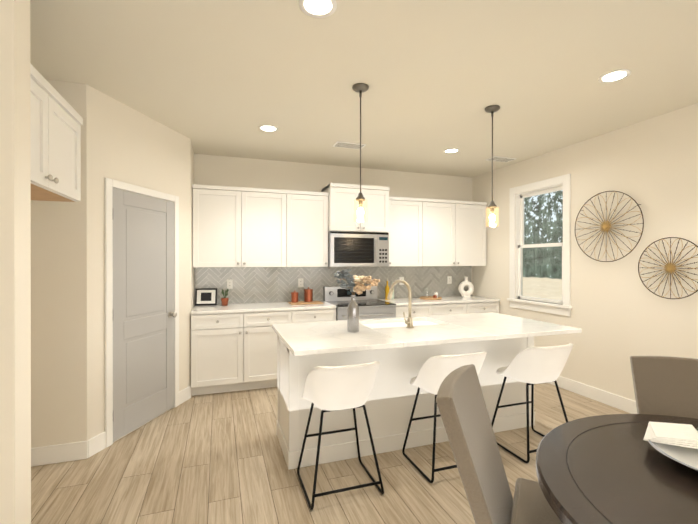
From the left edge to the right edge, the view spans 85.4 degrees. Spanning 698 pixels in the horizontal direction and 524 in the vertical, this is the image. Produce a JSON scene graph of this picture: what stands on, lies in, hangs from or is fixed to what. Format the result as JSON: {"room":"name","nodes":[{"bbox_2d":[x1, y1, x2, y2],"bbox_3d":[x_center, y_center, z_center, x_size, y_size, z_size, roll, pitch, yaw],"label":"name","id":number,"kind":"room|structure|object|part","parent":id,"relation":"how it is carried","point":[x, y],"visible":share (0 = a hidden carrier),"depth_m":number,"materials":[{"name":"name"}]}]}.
{"room":"dining room and kitchen","nodes":[
{"label":"dining room and kitchen","id":0,"kind":"room"},
{"bbox_2d":[0,0,30,523],"bbox_3d":[-1.543,0.071,1.256,0.750,2.740,0.120,0,0,-19],"label":"wall","id":1,"kind":"structure","parent":0,"point":[15,323],"depth_m":1.33,"materials":[{"name":"paint"}]},
{"bbox_2d":[31,79,193,447],"bbox_3d":[-2.509,0.068,3.514,1.890,2.740,1.783,0,0,-19],"label":"wall","id":2,"kind":"structure","parent":0,"point":[121,142],"depth_m":2.78,"materials":[{"name":"paint"}]},
{"bbox_2d":[31,441,87,466],"bbox_3d":[-2.157,1.374,2.686,0.516,0.130,0.013,0,0,-19],"label":"baseboard","id":3,"kind":"structure","parent":2,"relation":"attached to","point":[53,454],"depth_m":2.71,"materials":[{"name":"white"}]},
{"bbox_2d":[87,386,190,457],"bbox_3d":[-1.793,1.373,3.386,0.014,0.130,1.251,0,0,11],"label":"baseboard","id":4,"kind":"structure","parent":2,"relation":"attached to","point":[97,444],"depth_m":2.88,"materials":[{"name":"white"}]},
{"bbox_2d":[104,178,178,447],"bbox_3d":[-1.796,0.392,3.356,0.018,2.092,0.884,0,0,11],"label":"door frame","id":5,"kind":"structure","parent":2,"relation":"attached to","point":[110,184],"depth_m":2.97,"materials":[{"name":"white wood"}]},
{"bbox_2d":[113,188,176,441],"bbox_3d":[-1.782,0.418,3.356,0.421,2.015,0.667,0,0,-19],"label":"pantry door","id":6,"kind":"structure","parent":2,"relation":"in","point":[144,314],"depth_m":3.29,"materials":[{"name":"grey wood"}]},
{"bbox_2d":[31,383,630,523],"bbox_3d":[0.659,1.472,0.619,6.000,0.060,9.320,0,0,-19],"label":"floor","id":7,"kind":"structure","parent":0,"point":[216,458],"depth_m":2.54,"materials":[{"name":"brown wood"}]},
{"bbox_2d":[191,310,298,395],"bbox_3d":[-1.227,0.992,4.440,1.125,0.886,0.618,0,0,-19],"label":"base cabinet","id":8,"kind":"object","parent":7,"relation":"on","point":[236,351],"depth_m":4.12,"materials":[{"name":"white wood"}]},
{"bbox_2d":[299,308,335,322],"bbox_3d":[-0.529,0.991,4.680,0.592,0.886,0.618,0,0,-19],"label":"base cabinet","id":9,"kind":"object","parent":7,"relation":"on","point":[309,315],"depth_m":4.42,"materials":[{"name":"white wood"}]},
{"bbox_2d":[191,301,335,313],"bbox_3d":[-1.003,0.533,4.511,1.595,0.030,0.628,0,0,-19],"label":"countertop","id":10,"kind":"structure","parent":9,"relation":"on","point":[240,307],"depth_m":4.32,"materials":[{"name":"white stone"}]},
{"bbox_2d":[195,288,216,305],"bbox_3d":[-1.705,0.416,4.517,0.245,0.199,0.057,0,0,-11],"label":"picture frame","id":11,"kind":"object","parent":10,"relation":"on","point":[205,296],"visible":1,"depth_m":4.51,"materials":[{"name":"black plastic"}]},
{"bbox_2d":[221,289,228,305],"bbox_3d":[-1.479,0.419,4.504,0.092,0.196,0.091,0,0,-19],"label":"plant pot","id":12,"kind":"object","parent":10,"relation":"on","point":[224,301],"visible":1,"depth_m":4.48,"materials":[{"name":"orange ceramic"}]},
{"bbox_2d":[288,301,323,304],"bbox_3d":[-0.544,0.510,4.735,0.400,0.014,0.250,0,0,-19],"label":"cutting board","id":13,"kind":"object","parent":10,"relation":"on","point":[303,302],"visible":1,"depth_m":4.69,"materials":[{"name":"brown wood"}]},
{"bbox_2d":[291,290,297,302],"bbox_3d":[-0.678,0.428,4.727,0.092,0.148,0.091,0,0,-19],"label":"copper canister","id":14,"kind":"object","parent":13,"relation":"on","point":[294,295],"depth_m":4.69,"materials":[{"name":"brown metal"}]},
{"bbox_2d":[304,287,312,301],"bbox_3d":[-0.514,0.411,4.804,0.114,0.183,0.113,0,0,-19],"label":"copper canister","id":15,"kind":"object","parent":13,"relation":"on","point":[308,294],"depth_m":4.76,"materials":[{"name":"brown metal"}]},
{"bbox_2d":[297,361,383,509],"bbox_3d":[-0.060,1.020,2.419,0.467,0.834,0.474,0,0,-19],"label":"stool","id":16,"kind":"object","parent":7,"relation":"on","point":[330,388],"visible":1,"depth_m":2.26,"materials":[{"name":"white plastic"}]},
{"bbox_2d":[323,286,395,320],"bbox_3d":[0.130,0.883,4.844,0.756,1.105,0.719,0,0,-19],"label":"range","id":17,"kind":"object","parent":7,"relation":"on","point":[370,304],"visible":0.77,"depth_m":4.72,"materials":[{"name":"silver metal"}]},
{"bbox_2d":[277,335,539,469],"bbox_3d":[0.517,0.993,3.234,2.174,0.889,0.564,0,0,-19],"label":"kitchen island","id":18,"kind":"object","parent":7,"relation":"on","point":[402,350],"depth_m":2.88,"materials":[{"name":"white wood"}]},
{"bbox_2d":[272,312,581,354],"bbox_3d":[0.580,0.533,3.049,2.250,0.031,1.010,0,0,-19],"label":"island countertop","id":19,"kind":"structure","parent":18,"relation":"on","point":[324,337],"depth_m":2.78,"materials":[{"name":"white stone"}]},
{"bbox_2d":[334,269,379,332],"bbox_3d":[0.059,0.282,2.818,0.361,0.471,0.194,0,0,-19],"label":"vase","id":20,"kind":"object","parent":19,"relation":"on","point":[356,284],"visible":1,"depth_m":2.78,"materials":[{"name":"grey"}]},
{"bbox_2d":[364,319,435,326],"bbox_3d":[0.453,0.637,3.249,0.744,0.201,0.414,0,0,-19],"label":"sink","id":21,"kind":"object","parent":19,"relation":"in","point":[387,322],"depth_m":3.37,"materials":[{"name":"white ceramic"}]},
{"bbox_2d":[387,279,415,326],"bbox_3d":[0.415,0.330,3.055,0.137,0.376,0.244,0,0,-19],"label":"faucet","id":22,"kind":"object","parent":19,"relation":"on","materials":[{"name":"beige metal"}]},
{"bbox_2d":[395,304,438,316],"bbox_3d":[0.752,0.991,5.120,0.596,0.886,0.618,0,0,-19],"label":"base cabinet","id":23,"kind":"object","parent":7,"relation":"on","point":[428,309],"depth_m":4.85,"materials":[{"name":"white wood"}]},
{"bbox_2d":[402,351,486,482],"bbox_3d":[0.690,1.019,2.682,0.467,0.834,0.474,0,0,-19],"label":"stool","id":24,"kind":"object","parent":7,"relation":"on","point":[434,371],"visible":0.75,"depth_m":2.50,"materials":[{"name":"white plastic"}]},
{"bbox_3d":[0.683,1.167,2.705,0.467,0.539,0.426,0,0,-19],"label":"frame","id":25,"kind":"part","parent":24,"relation":"part of","materials":[{"name":"black metal"}]},
{"bbox_2d":[439,301,498,314],"bbox_3d":[1.456,0.990,5.362,1.132,0.886,0.618,0,0,-19],"label":"base cabinet","id":26,"kind":"object","parent":7,"relation":"on","point":[449,309],"depth_m":5.09,"materials":[{"name":"white wood"}]},
{"bbox_2d":[378,295,499,305],"bbox_3d":[1.233,0.531,5.279,1.606,0.030,0.628,0,0,-19],"label":"countertop","id":27,"kind":"structure","parent":26,"relation":"on","point":[443,300],"depth_m":5.08,"materials":[{"name":"white stone"}]},
{"bbox_2d":[385,279,388,299],"bbox_3d":[0.526,0.373,5.192,0.059,0.285,0.059,0,0,-31],"label":"decorative bottle","id":28,"kind":"object","parent":27,"relation":"on","point":[386,290],"depth_m":5.17,"materials":[{"name":"yellow glass"}]},
{"bbox_2d":[420,285,441,299],"bbox_3d":[1.145,0.421,5.299,0.310,0.190,0.310,0,0,-19],"label":"decorative tray","id":29,"kind":"object","parent":27,"relation":"on","point":[434,296],"visible":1,"depth_m":5.26,"materials":[{"name":"brown wood"}]},
{"bbox_2d":[458,277,473,296],"bbox_3d":[1.727,0.367,5.573,0.232,0.297,0.076,0,0,-7],"label":"ring vase","id":30,"kind":"object","parent":27,"relation":"on","point":[463,284],"visible":1,"depth_m":5.54,"materials":[{"name":"white ceramic"}]},
{"bbox_2d":[436,364,562,523],"bbox_3d":[0.716,0.948,1.373,0.730,0.986,0.480,0,0,28],"label":"dining chair","id":31,"kind":"object","parent":7,"relation":"on","point":[462,407],"visible":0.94,"depth_m":1.41,"materials":[{"name":"grey fabric"}]},
{"bbox_2d":[491,343,572,462],"bbox_3d":[1.422,1.019,2.923,0.467,0.834,0.474,0,0,-19],"label":"stool","id":32,"kind":"object","parent":7,"relation":"on","point":[531,366],"visible":0.96,"depth_m":2.76,"materials":[{"name":"white plastic"}]},
{"bbox_3d":[1.414,1.166,2.945,0.467,0.539,0.426,0,0,-19],"label":"frame","id":33,"kind":"part","parent":32,"relation":"part of","materials":[{"name":"black metal"}]},
{"bbox_2d":[536,414,697,523],"bbox_3d":[1.256,1.061,1.035,1.336,0.762,1.336,0,0,-19],"label":"dining table","id":34,"kind":"object","parent":7,"relation":"on","point":[610,469],"visible":0.94,"depth_m":1.21,"materials":[{"name":"black wood"}]},
{"bbox_2d":[643,421,697,470],"bbox_3d":[1.219,0.604,1.266,0.384,0.154,0.427,0,0,-19],"label":"decorative bowl","id":35,"kind":"object","parent":34,"relation":"on","point":[677,442],"visible":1,"depth_m":1.32,"materials":[{"name":"white ceramic"}]},
{"bbox_2d":[630,356,697,418],"bbox_3d":[1.522,0.952,1.575,0.480,0.978,0.635,0,0,27],"label":"dining chair","id":36,"kind":"object","parent":7,"relation":"on","point":[666,385],"visible":0.46,"depth_m":1.83,"materials":[{"name":"grey fabric"}]},
{"bbox_2d":[194,154,471,303],"bbox_3d":[0.040,0.065,5.268,4.150,2.740,0.120,0,0,-19],"label":"wall","id":37,"kind":"structure","parent":0,"point":[214,170],"depth_m":5.02,"materials":[{"name":"paint"}]},
{"bbox_2d":[192,184,291,266],"bbox_3d":[-1.278,-0.397,4.563,1.111,0.916,0.348,0,0,-19],"label":"upper cabinet","id":38,"kind":"object","parent":37,"relation":"attached to","point":[244,227],"depth_m":4.39,"materials":[{"name":"white wood"}]},
{"bbox_2d":[292,192,327,266],"bbox_3d":[-0.590,-0.397,4.799,0.586,0.916,0.348,0,0,-19],"label":"upper cabinet","id":39,"kind":"object","parent":37,"relation":"attached to","point":[309,209],"depth_m":4.66,"materials":[{"name":"white wood"}]},
{"bbox_2d":[194,266,471,304],"bbox_3d":[0.016,0.288,5.190,3.965,0.455,0.007,0,0,-19],"label":"tile backsplash","id":40,"kind":"structure","parent":37,"relation":"attached to","point":[263,284],"depth_m":5.00,"materials":[{"name":"grey tile"}]},
{"bbox_2d":[227,279,232,288],"bbox_3d":[-1.473,0.273,4.670,0.070,0.115,0.007,0,0,-19],"label":"electrical outlet plate","id":41,"kind":"object","parent":40,"relation":"attached to","point":[229,281],"depth_m":4.67,"materials":[{"name":"white plastic"}]},
{"bbox_2d":[298,278,303,286],"bbox_3d":[-0.631,0.273,4.959,0.070,0.115,0.007,0,0,-19],"label":"electrical outlet plate","id":42,"kind":"object","parent":40,"relation":"attached to","point":[300,282],"depth_m":4.96,"materials":[{"name":"white plastic"}]},
{"bbox_2d":[447,276,451,283],"bbox_3d":[1.516,0.271,5.697,0.070,0.115,0.007,0,0,-19],"label":"electrical outlet plate","id":43,"kind":"object","parent":40,"relation":"attached to","point":[449,278],"depth_m":5.69,"materials":[{"name":"white plastic"}]},
{"bbox_2d":[322,183,389,232],"bbox_3d":[0.083,-0.682,4.977,0.801,0.590,0.448,0,0,-19],"label":"upper cabinet","id":44,"kind":"object","parent":37,"relation":"attached to","point":[341,204],"visible":0.96,"depth_m":4.78,"materials":[{"name":"white wood"}]},
{"bbox_2d":[328,231,388,266],"bbox_3d":[0.085,-0.162,4.973,0.797,0.441,0.458,0,0,-19],"label":"microwave","id":45,"kind":"object","parent":44,"relation":"attached to","point":[358,249],"visible":1,"depth_m":4.79,"materials":[{"name":"silver metal"}]},
{"bbox_2d":[386,196,425,266],"bbox_3d":[0.726,-0.398,5.252,0.588,0.916,0.348,0,0,-19],"label":"upper cabinet","id":46,"kind":"object","parent":37,"relation":"attached to","point":[407,216],"depth_m":5.10,"materials":[{"name":"white wood"}]},
{"bbox_2d":[426,200,486,265],"bbox_3d":[1.418,-0.398,5.489,1.117,0.916,0.348,0,0,-19],"label":"upper cabinet","id":47,"kind":"object","parent":37,"relation":"attached to","point":[430,232],"depth_m":5.34,"materials":[{"name":"white wood"}]},
{"bbox_2d":[30,0,697,176],"bbox_3d":[0.659,-1.337,0.615,6.000,0.080,9.320,0,0,-19],"label":"ceiling","id":48,"kind":"structure","parent":0,"point":[228,78],"depth_m":2.57,"materials":[{"name":"paint"}]},
{"bbox_2d":[258,125,277,131],"bbox_3d":[-0.786,-1.299,3.682,0.189,0.006,0.189,0,0,26],"label":"recessed light","id":49,"kind":"object","parent":48,"relation":"in","point":[266,128],"depth_m":3.68,"materials":[{"name":"white"}]},
{"bbox_2d":[299,0,336,17],"bbox_3d":[-0.156,-1.296,1.910,0.189,0.006,0.189,0,0,26],"label":"recessed light","id":50,"kind":"object","parent":48,"relation":"in","point":[319,8],"depth_m":1.92,"materials":[{"name":"white"}]},
{"bbox_2d":[332,141,365,148],"bbox_3d":[0.003,-1.299,4.217,0.340,0.009,0.180,0,0,-19],"label":"ceiling vent","id":51,"kind":"object","parent":48,"relation":"in","point":[357,146],"depth_m":4.20,"materials":[{"name":"white metal"}]},
{"bbox_2d":[352,83,368,220],"bbox_3d":[0.086,-0.800,2.808,0.124,1.001,0.124,0,0,-19],"label":"pendant light","id":52,"kind":"object","parent":48,"relation":"hanging from","point":[360,88],"visible":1,"depth_m":2.80,"materials":[{"name":"silver metal"}]},
{"bbox_3d":[0.086,-0.383,2.809,0.102,0.167,0.102,0,0,-19],"label":"lamp shade","id":53,"kind":"part","parent":52,"relation":"part of","materials":[{"name":"clear glass"}]},
{"bbox_2d":[443,148,459,152],"bbox_3d":[1.200,-1.301,4.427,0.189,0.006,0.189,0,0,26],"label":"recessed light","id":54,"kind":"object","parent":48,"relation":"in","point":[452,150],"depth_m":4.41,"materials":[{"name":"white"}]},
{"bbox_2d":[485,105,499,226],"bbox_3d":[1.211,-0.800,3.195,0.124,1.001,0.124,0,0,-19],"label":"pendant light","id":55,"kind":"object","parent":48,"relation":"hanging from","point":[491,109],"visible":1,"depth_m":3.19,"materials":[{"name":"silver metal"}]},
{"bbox_3d":[1.211,-0.383,3.195,0.102,0.167,0.102,0,0,-19],"label":"lamp shade","id":56,"kind":"part","parent":55,"relation":"part of","materials":[{"name":"clear glass"}]},
{"bbox_2d":[485,156,516,162],"bbox_3d":[1.921,-1.300,4.791,0.340,0.009,0.180,0,0,-19],"label":"ceiling vent","id":57,"kind":"object","parent":48,"relation":"in","point":[495,158],"depth_m":4.78,"materials":[{"name":"white metal"}]},
{"bbox_2d":[598,69,630,82],"bbox_3d":[1.855,-1.298,2.643,0.189,0.006,0.189,0,0,26],"label":"recessed light","id":58,"kind":"object","parent":48,"relation":"in","point":[616,75],"depth_m":2.64,"materials":[{"name":"white"}]},
{"bbox_2d":[472,103,697,400],"bbox_3d":[3.439,0.071,1.572,0.120,2.740,9.320,0,0,-19],"label":"wall","id":59,"kind":"structure","parent":0,"point":[621,313],"depth_m":3.70,"materials":[{"name":"paint"}]},
{"bbox_2d":[507,174,571,315],"bbox_3d":[2.347,-0.189,4.654,0.145,1.590,0.960,0,0,-19],"label":"window","id":60,"kind":"structure","parent":59,"relation":"in","point":[520,301],"depth_m":4.65,"materials":[{"name":"white wood"}]},
{"bbox_2d":[549,376,636,413],"bbox_3d":[3.500,1.376,1.193,0.014,0.130,8.560,0,0,-19],"label":"baseboard","id":61,"kind":"structure","parent":59,"relation":"attached to","point":[619,402],"depth_m":3.89,"materials":[{"name":"white"}]},
{"bbox_2d":[575,191,643,261],"bbox_3d":[2.586,-0.353,3.784,0.056,0.707,0.707,0,0,-19],"label":"artwork","id":62,"kind":"object","parent":59,"relation":"attached to","point":[604,226],"visible":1,"depth_m":3.75,"materials":[{"name":"brown metal"}]},
{"bbox_2d":[638,237,697,298],"bbox_3d":[2.771,0.053,3.245,0.056,0.531,0.531,0,0,-19],"label":"artwork","id":63,"kind":"object","parent":59,"relation":"attached to","point":[669,267],"visible":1,"depth_m":3.24,"materials":[{"name":"brown metal"}]},
{"bbox_3d":[-1.236,0.075,-0.977,0.120,2.740,7.537,0,0,-19],"label":"wall","id":64,"kind":"structure","parent":0,"visible":0},
{"bbox_2d":[30,63,82,201],"bbox_3d":[-1.749,-0.609,1.740,0.668,0.505,0.910,0,0,-19],"label":"upper cabinet","id":65,"kind":"object","parent":64,"relation":"attached to","point":[56,120],"visible":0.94,"depth_m":1.91,"materials":[{"name":"white wood"}]},
{"label":"outside","id":66,"kind":"structure","parent":0,"visible":0},
{"bbox_2d":[523,190,562,299],"bbox_3d":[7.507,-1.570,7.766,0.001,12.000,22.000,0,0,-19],"label":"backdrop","id":67,"kind":"structure","parent":66,"point":[548,210],"depth_m":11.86,"materials":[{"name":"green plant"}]}
]}

